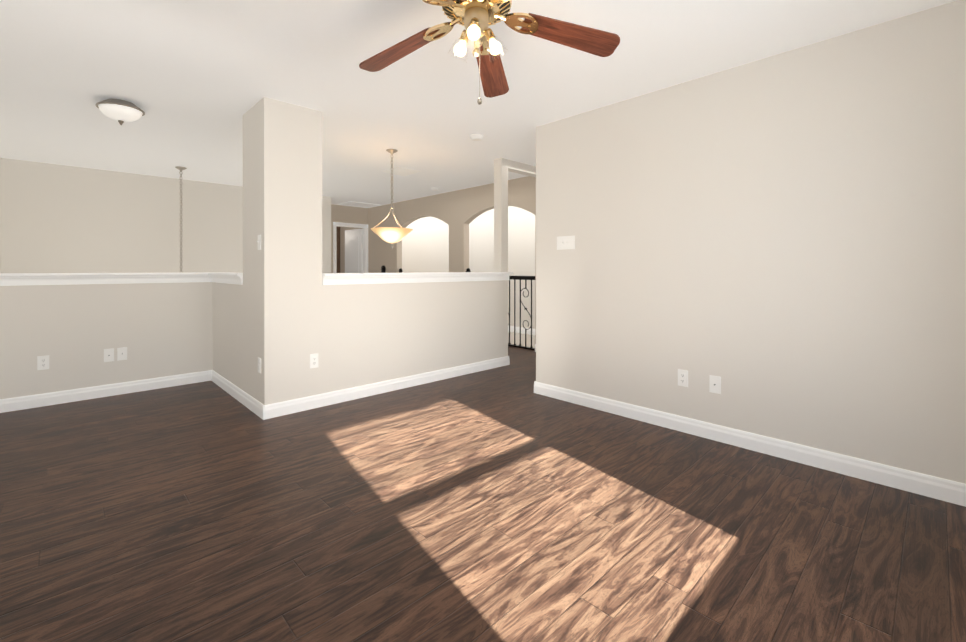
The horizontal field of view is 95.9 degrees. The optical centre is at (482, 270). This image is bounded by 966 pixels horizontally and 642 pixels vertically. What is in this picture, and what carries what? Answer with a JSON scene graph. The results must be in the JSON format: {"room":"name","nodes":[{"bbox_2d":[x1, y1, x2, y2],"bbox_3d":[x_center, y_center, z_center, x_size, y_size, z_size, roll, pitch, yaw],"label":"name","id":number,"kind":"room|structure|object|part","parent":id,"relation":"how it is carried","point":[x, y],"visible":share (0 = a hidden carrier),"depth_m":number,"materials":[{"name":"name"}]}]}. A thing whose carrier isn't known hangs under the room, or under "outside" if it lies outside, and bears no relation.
{"room":"empty loft room","nodes":[
{"label":"empty loft room","id":0,"kind":"room"},
{"bbox_2d":[0,229,0,272],"bbox_3d":[-4.924,1.353,4.180,0.240,5.340,2.330,0,0,-44],"label":"wall","id":1,"kind":"structure","parent":0,"point":[0,250],"depth_m":5.09,"materials":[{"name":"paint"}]},
{"bbox_2d":[0,282,212,398],"bbox_3d":[-3.358,2.037,3.989,1.750,3.975,0.120,0,0,-44],"label":"wall","id":2,"kind":"structure","parent":0,"point":[157,330],"depth_m":3.86,"materials":[{"name":"paint"}]},
{"bbox_2d":[37,355,48,369],"bbox_3d":[-3.649,0.765,3.616,0.070,0.115,0.007,0,0,-44],"label":"outlet","id":3,"kind":"object","parent":2,"relation":"attached to","point":[42,362],"visible":1,"depth_m":3.61,"materials":[{"name":"white plastic"}]},
{"bbox_2d":[0,371,207,412],"bbox_3d":[-3.344,1.072,3.906,1.600,0.105,0.014,0,0,-44],"label":"baseboard","id":4,"kind":"structure","parent":2,"relation":"attached to","point":[66,396],"depth_m":3.84,"materials":[{"name":"white wood"}]},
{"bbox_2d":[104,348,113,361],"bbox_3d":[-3.348,0.758,3.900,0.070,0.115,0.017,0,0,-44],"label":"outlet","id":5,"kind":"object","parent":2,"relation":"attached to","point":[108,355],"visible":1,"depth_m":3.90,"materials":[{"name":"white plastic"}]},
{"bbox_2d":[0,272,242,285],"bbox_3d":[-2.991,0.071,3.632,1.796,0.098,1.226,0,0,-44],"label":"cap","id":6,"kind":"object","parent":2,"relation":"on","point":[13,279],"depth_m":3.86,"materials":[{"name":"white wood"}]},
{"bbox_2d":[117,347,126,360],"bbox_3d":[-3.281,0.758,3.963,0.070,0.115,0.017,0,0,-44],"label":"outlet","id":7,"kind":"object","parent":2,"relation":"attached to","point":[122,353],"visible":1,"depth_m":3.97,"materials":[{"name":"white plastic"}]},
{"bbox_2d":[0,158,330,272],"bbox_3d":[-4.281,1.345,6.498,4.140,5.340,0.120,0,0,-44],"label":"wall","id":8,"kind":"structure","parent":0,"point":[55,218],"depth_m":5.81,"materials":[{"name":"paint"}]},
{"bbox_2d":[212,282,242,389],"bbox_3d":[-2.362,2.036,4.128,0.120,3.975,1.060,0,0,-44],"label":"wall","id":9,"kind":"structure","parent":0,"point":[227,328],"depth_m":4.03,"materials":[{"name":"paint"}]},
{"bbox_2d":[208,370,259,416],"bbox_3d":[-2.213,1.072,3.873,0.014,0.105,1.590,0,0,-44],"label":"baseboard","id":10,"kind":"structure","parent":9,"relation":"attached to","point":[248,401],"depth_m":3.82,"materials":[{"name":"white wood"}]},
{"bbox_2d":[243,97,322,404],"bbox_3d":[-1.685,-0.095,3.655,0.450,2.440,0.550,0,0,-44],"label":"column","id":11,"kind":"structure","parent":0,"point":[282,217],"depth_m":3.45,"materials":[{"name":"paint"}]},
{"bbox_2d":[257,235,260,249],"bbox_3d":[-1.740,-0.219,3.373,0.018,0.115,0.070,0,0,-44],"label":"light switch","id":12,"kind":"object","parent":11,"relation":"attached to","point":[259,242],"visible":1,"depth_m":3.37,"materials":[{"name":"white plastic"}]},
{"bbox_2d":[258,357,260,372],"bbox_3d":[-1.735,0.736,3.380,0.007,0.115,0.070,0,0,-44],"label":"outlet","id":13,"kind":"object","parent":11,"relation":"attached to","point":[259,365],"visible":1,"depth_m":3.37,"materials":[{"name":"white plastic"}]},
{"bbox_2d":[310,353,317,367],"bbox_3d":[-1.380,0.739,3.564,0.070,0.115,0.007,0,0,-44],"label":"outlet","id":14,"kind":"object","parent":11,"relation":"attached to","point":[313,360],"visible":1,"depth_m":3.56,"materials":[{"name":"white plastic"}]},
{"bbox_2d":[331,204,367,272],"bbox_3d":[-2.941,-0.113,8.959,1.210,2.440,0.120,0,0,-44],"label":"wall","id":15,"kind":"structure","parent":0,"point":[348,214],"depth_m":8.99,"materials":[{"name":"beige paint"}]},
{"bbox_2d":[333,222,367,272],"bbox_3d":[-2.781,0.061,9.104,0.780,2.090,0.135,0,0,-44],"label":"door frame","id":16,"kind":"structure","parent":15,"relation":"attached to","point":[365,244],"depth_m":9.15,"materials":[{"name":"white wood"}]},
{"bbox_2d":[322,280,507,392],"bbox_3d":[-0.559,2.035,4.446,2.260,3.975,0.120,0,0,-44],"label":"wall","id":17,"kind":"structure","parent":0,"point":[373,333],"depth_m":4.19,"materials":[{"name":"paint"}]},
{"bbox_2d":[260,356,509,419],"bbox_3d":[-0.675,1.071,4.238,2.738,0.105,0.014,0,0,-44],"label":"baseboard","id":18,"kind":"structure","parent":17,"relation":"attached to","point":[278,409],"depth_m":3.91,"materials":[{"name":"white wood"}]},
{"bbox_2d":[322,272,503,284],"bbox_3d":[-0.600,0.069,4.399,2.145,0.098,0.212,0,0,-44],"label":"cap","id":19,"kind":"object","parent":17,"relation":"on","point":[416,277],"depth_m":4.16,"materials":[{"name":"white wood"}]},
{"bbox_2d":[494,158,507,271],"bbox_3d":[0.214,-0.637,5.180,0.115,1.365,0.120,0,0,-44],"label":"column","id":20,"kind":"structure","parent":17,"relation":"on","point":[500,214],"depth_m":5.14,"materials":[{"name":"paint"}]},
{"bbox_2d":[502,272,512,279],"bbox_3d":[0.229,0.066,5.196,0.155,0.098,0.212,0,0,-44],"label":"trim","id":21,"kind":"structure","parent":17,"relation":"on","point":[505,276],"depth_m":5.13,"materials":[{"name":"white wood"}]},
{"bbox_2d":[340,176,535,343],"bbox_3d":[-0.864,-0.109,7.758,0.120,2.440,7.290,0,0,-44],"label":"wall","id":22,"kind":"structure","parent":0,"point":[458,212],"depth_m":7.34,"materials":[{"name":"beige paint"}]},
{"bbox_2d":[336,226,339,272],"bbox_3d":[-3.921,-0.116,9.806,1.450,2.440,0.100,0,0,-44],"label":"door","id":23,"kind":"structure","parent":22,"relation":"in","point":[338,245],"depth_m":10.24,"materials":[{"name":"wood"}]},
{"bbox_2d":[345,229,362,272],"bbox_3d":[-2.854,0.095,9.610,0.650,2.000,0.042,0,0,40],"label":"door leaf","id":24,"kind":"structure","parent":22,"relation":"in","point":[353,250],"depth_m":9.56,"materials":[{"name":"white wood"}]},
{"bbox_2d":[402,206,534,328],"bbox_3d":[0.006,-0.112,8.512,0.120,2.440,7.410,0,0,-44],"label":"wall","id":25,"kind":"structure","parent":0,"point":[425,244],"depth_m":8.36,"materials":[{"name":"paint"}]},
{"bbox_2d":[508,326,534,334],"bbox_3d":[-0.042,1.056,8.469,0.014,0.105,7.170,0,0,-44],"label":"baseboard","id":26,"kind":"structure","parent":25,"relation":"attached to","point":[517,329],"depth_m":7.71,"materials":[{"name":"white wood"}]},
{"bbox_2d":[0,0,956,207],"bbox_3d":[-1.294,-1.380,5.170,6.620,0.120,10.420,0,0,-44],"label":"ceiling","id":27,"kind":"structure","parent":0,"point":[195,81],"depth_m":2.90,"materials":[{"name":"paint"}]},
{"bbox_2d":[95,99,144,124],"bbox_3d":[-2.836,-1.225,3.412,0.300,0.178,0.300,0,0,-44],"label":"flush ceiling light","id":28,"kind":"object","parent":27,"relation":"attached to","point":[120,111],"visible":1,"depth_m":3.34,"materials":[{"name":"white glass"}]},
{"bbox_2d":[175,166,186,272],"bbox_3d":[-3.874,-0.265,5.593,0.520,2.113,0.520,0,0,-44],"label":"pendant light","id":29,"kind":"object","parent":27,"relation":"hanging from","point":[181,169],"visible":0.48,"depth_m":5.58,"materials":[{"name":"silver metal"}]},
{"bbox_2d":[338,201,380,207],"bbox_3d":[-2.492,-1.325,8.784,0.660,0.014,0.550,0,0,-44],"label":"air vent","id":30,"kind":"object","parent":27,"relation":"attached to","point":[359,204],"depth_m":8.74,"materials":[{"name":"white metal"}]},
{"bbox_2d":[371,149,412,248],"bbox_3d":[-0.998,-0.775,4.777,0.456,1.088,0.456,0,0,-44],"label":"pendant light","id":31,"kind":"object","parent":27,"relation":"hanging from","point":[391,235],"visible":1,"depth_m":4.69,"materials":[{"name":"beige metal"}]},
{"bbox_2d":[470,134,483,140],"bbox_3d":[-0.060,-1.297,4.262,0.136,0.040,0.136,0,0,-44],"label":"smoke detector","id":32,"kind":"object","parent":27,"relation":"attached to","point":[476,137],"visible":1,"depth_m":4.22,"materials":[{"name":"white plastic"}]},
{"bbox_2d":[359,0,619,104],"bbox_3d":[-0.066,-1.013,1.908,1.216,0.591,1.272,0,0,-44],"label":"ceiling fan","id":33,"kind":"object","parent":27,"relation":"hanging from","point":[476,18],"visible":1,"depth_m":1.99,"materials":[{"name":"brown wood"}]},
{"bbox_3d":[-0.413,-1.081,2.147,0.450,0.007,0.148,-12,5,28],"label":"blade","id":34,"kind":"part","parent":33,"relation":"part of","materials":[{"name":"brown wood"}]},
{"bbox_3d":[0.047,-1.082,2.370,0.148,0.007,0.450,-11,-13,8],"label":"blade","id":35,"kind":"part","parent":33,"relation":"part of","materials":[{"name":"brown wood"}]},
{"bbox_3d":[0.402,-1.081,2.001,0.450,0.007,0.148,11,-12,-8],"label":"blade","id":36,"kind":"part","parent":33,"relation":"part of","materials":[{"name":"brown wood"}]},
{"bbox_2d":[0,346,965,641],"bbox_3d":[-1.265,1.223,4.319,5.470,0.200,9.140,0,0,-44],"label":"floor","id":37,"kind":"structure","parent":0,"point":[474,507],"depth_m":1.90,"materials":[{"name":"brown wood"}]},
{"bbox_2d":[381,265,385,272],"bbox_3d":[-1.428,0.519,6.428,0.064,1.194,3.910,0,0,-44],"label":"railing","id":38,"kind":"object","parent":37,"relation":"on","point":[383,268],"visible":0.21,"depth_m":6.46,"materials":[{"name":"black metal"}]},
{"bbox_2d":[466,268,534,350],"bbox_3d":[0.248,0.538,6.603,0.064,1.154,1.500,0,0,-44],"label":"railing","id":39,"kind":"object","parent":37,"relation":"on","point":[525,278],"visible":0.48,"depth_m":6.29,"materials":[{"name":"black metal"}]},
{"bbox_2d":[534,381,965,506],"bbox_3d":[1.509,1.075,2.931,0.014,0.105,2.994,0,0,-44],"label":"baseboard","id":40,"kind":"structure","parent":37,"relation":"on","point":[946,490],"depth_m":2.62,"materials":[{"name":"white wood"}]},
{"bbox_2d":[508,332,534,347],"bbox_3d":[-0.365,1.210,8.159,1.150,0.200,7.410,0,0,-44],"label":"floor carpet","id":41,"kind":"object","parent":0,"point":[528,339],"depth_m":7.04,"materials":[{"name":"beige carpet"}]},
{"bbox_2d":[508,160,535,176],"bbox_3d":[0.577,-1.271,5.526,0.890,0.100,0.120,0,0,-44],"label":"header beam","id":42,"kind":"structure","parent":0,"point":[521,168],"depth_m":5.37,"materials":[{"name":"paint"}]},
{"bbox_2d":[536,0,965,483],"bbox_3d":[2.180,-0.094,3.458,1.690,2.440,3.130,0,0,-44],"label":"wall block","id":43,"kind":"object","parent":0,"point":[776,243],"visible":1,"depth_m":2.62,"materials":[{"name":"paint"}]},
{"bbox_2d":[557,236,574,249],"bbox_3d":[0.708,-0.240,3.756,0.018,0.115,0.186,0,0,-44],"label":"light switch","id":44,"kind":"object","parent":43,"relation":"attached to","point":[565,242],"visible":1,"depth_m":3.76,"materials":[{"name":"white plastic"}]},
{"bbox_2d":[678,369,687,386],"bbox_3d":[1.398,0.752,3.049,0.007,0.115,0.070,0,0,-44],"label":"outlet","id":45,"kind":"object","parent":43,"relation":"attached to","point":[682,377],"visible":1,"depth_m":3.04,"materials":[{"name":"white plastic"}]},
{"bbox_2d":[709,375,720,393],"bbox_3d":[1.540,0.758,2.894,0.017,0.115,0.070,0,0,-44],"label":"outlet","id":46,"kind":"object","parent":43,"relation":"attached to","point":[714,384],"visible":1,"depth_m":2.90,"materials":[{"name":"white plastic"}]}
]}

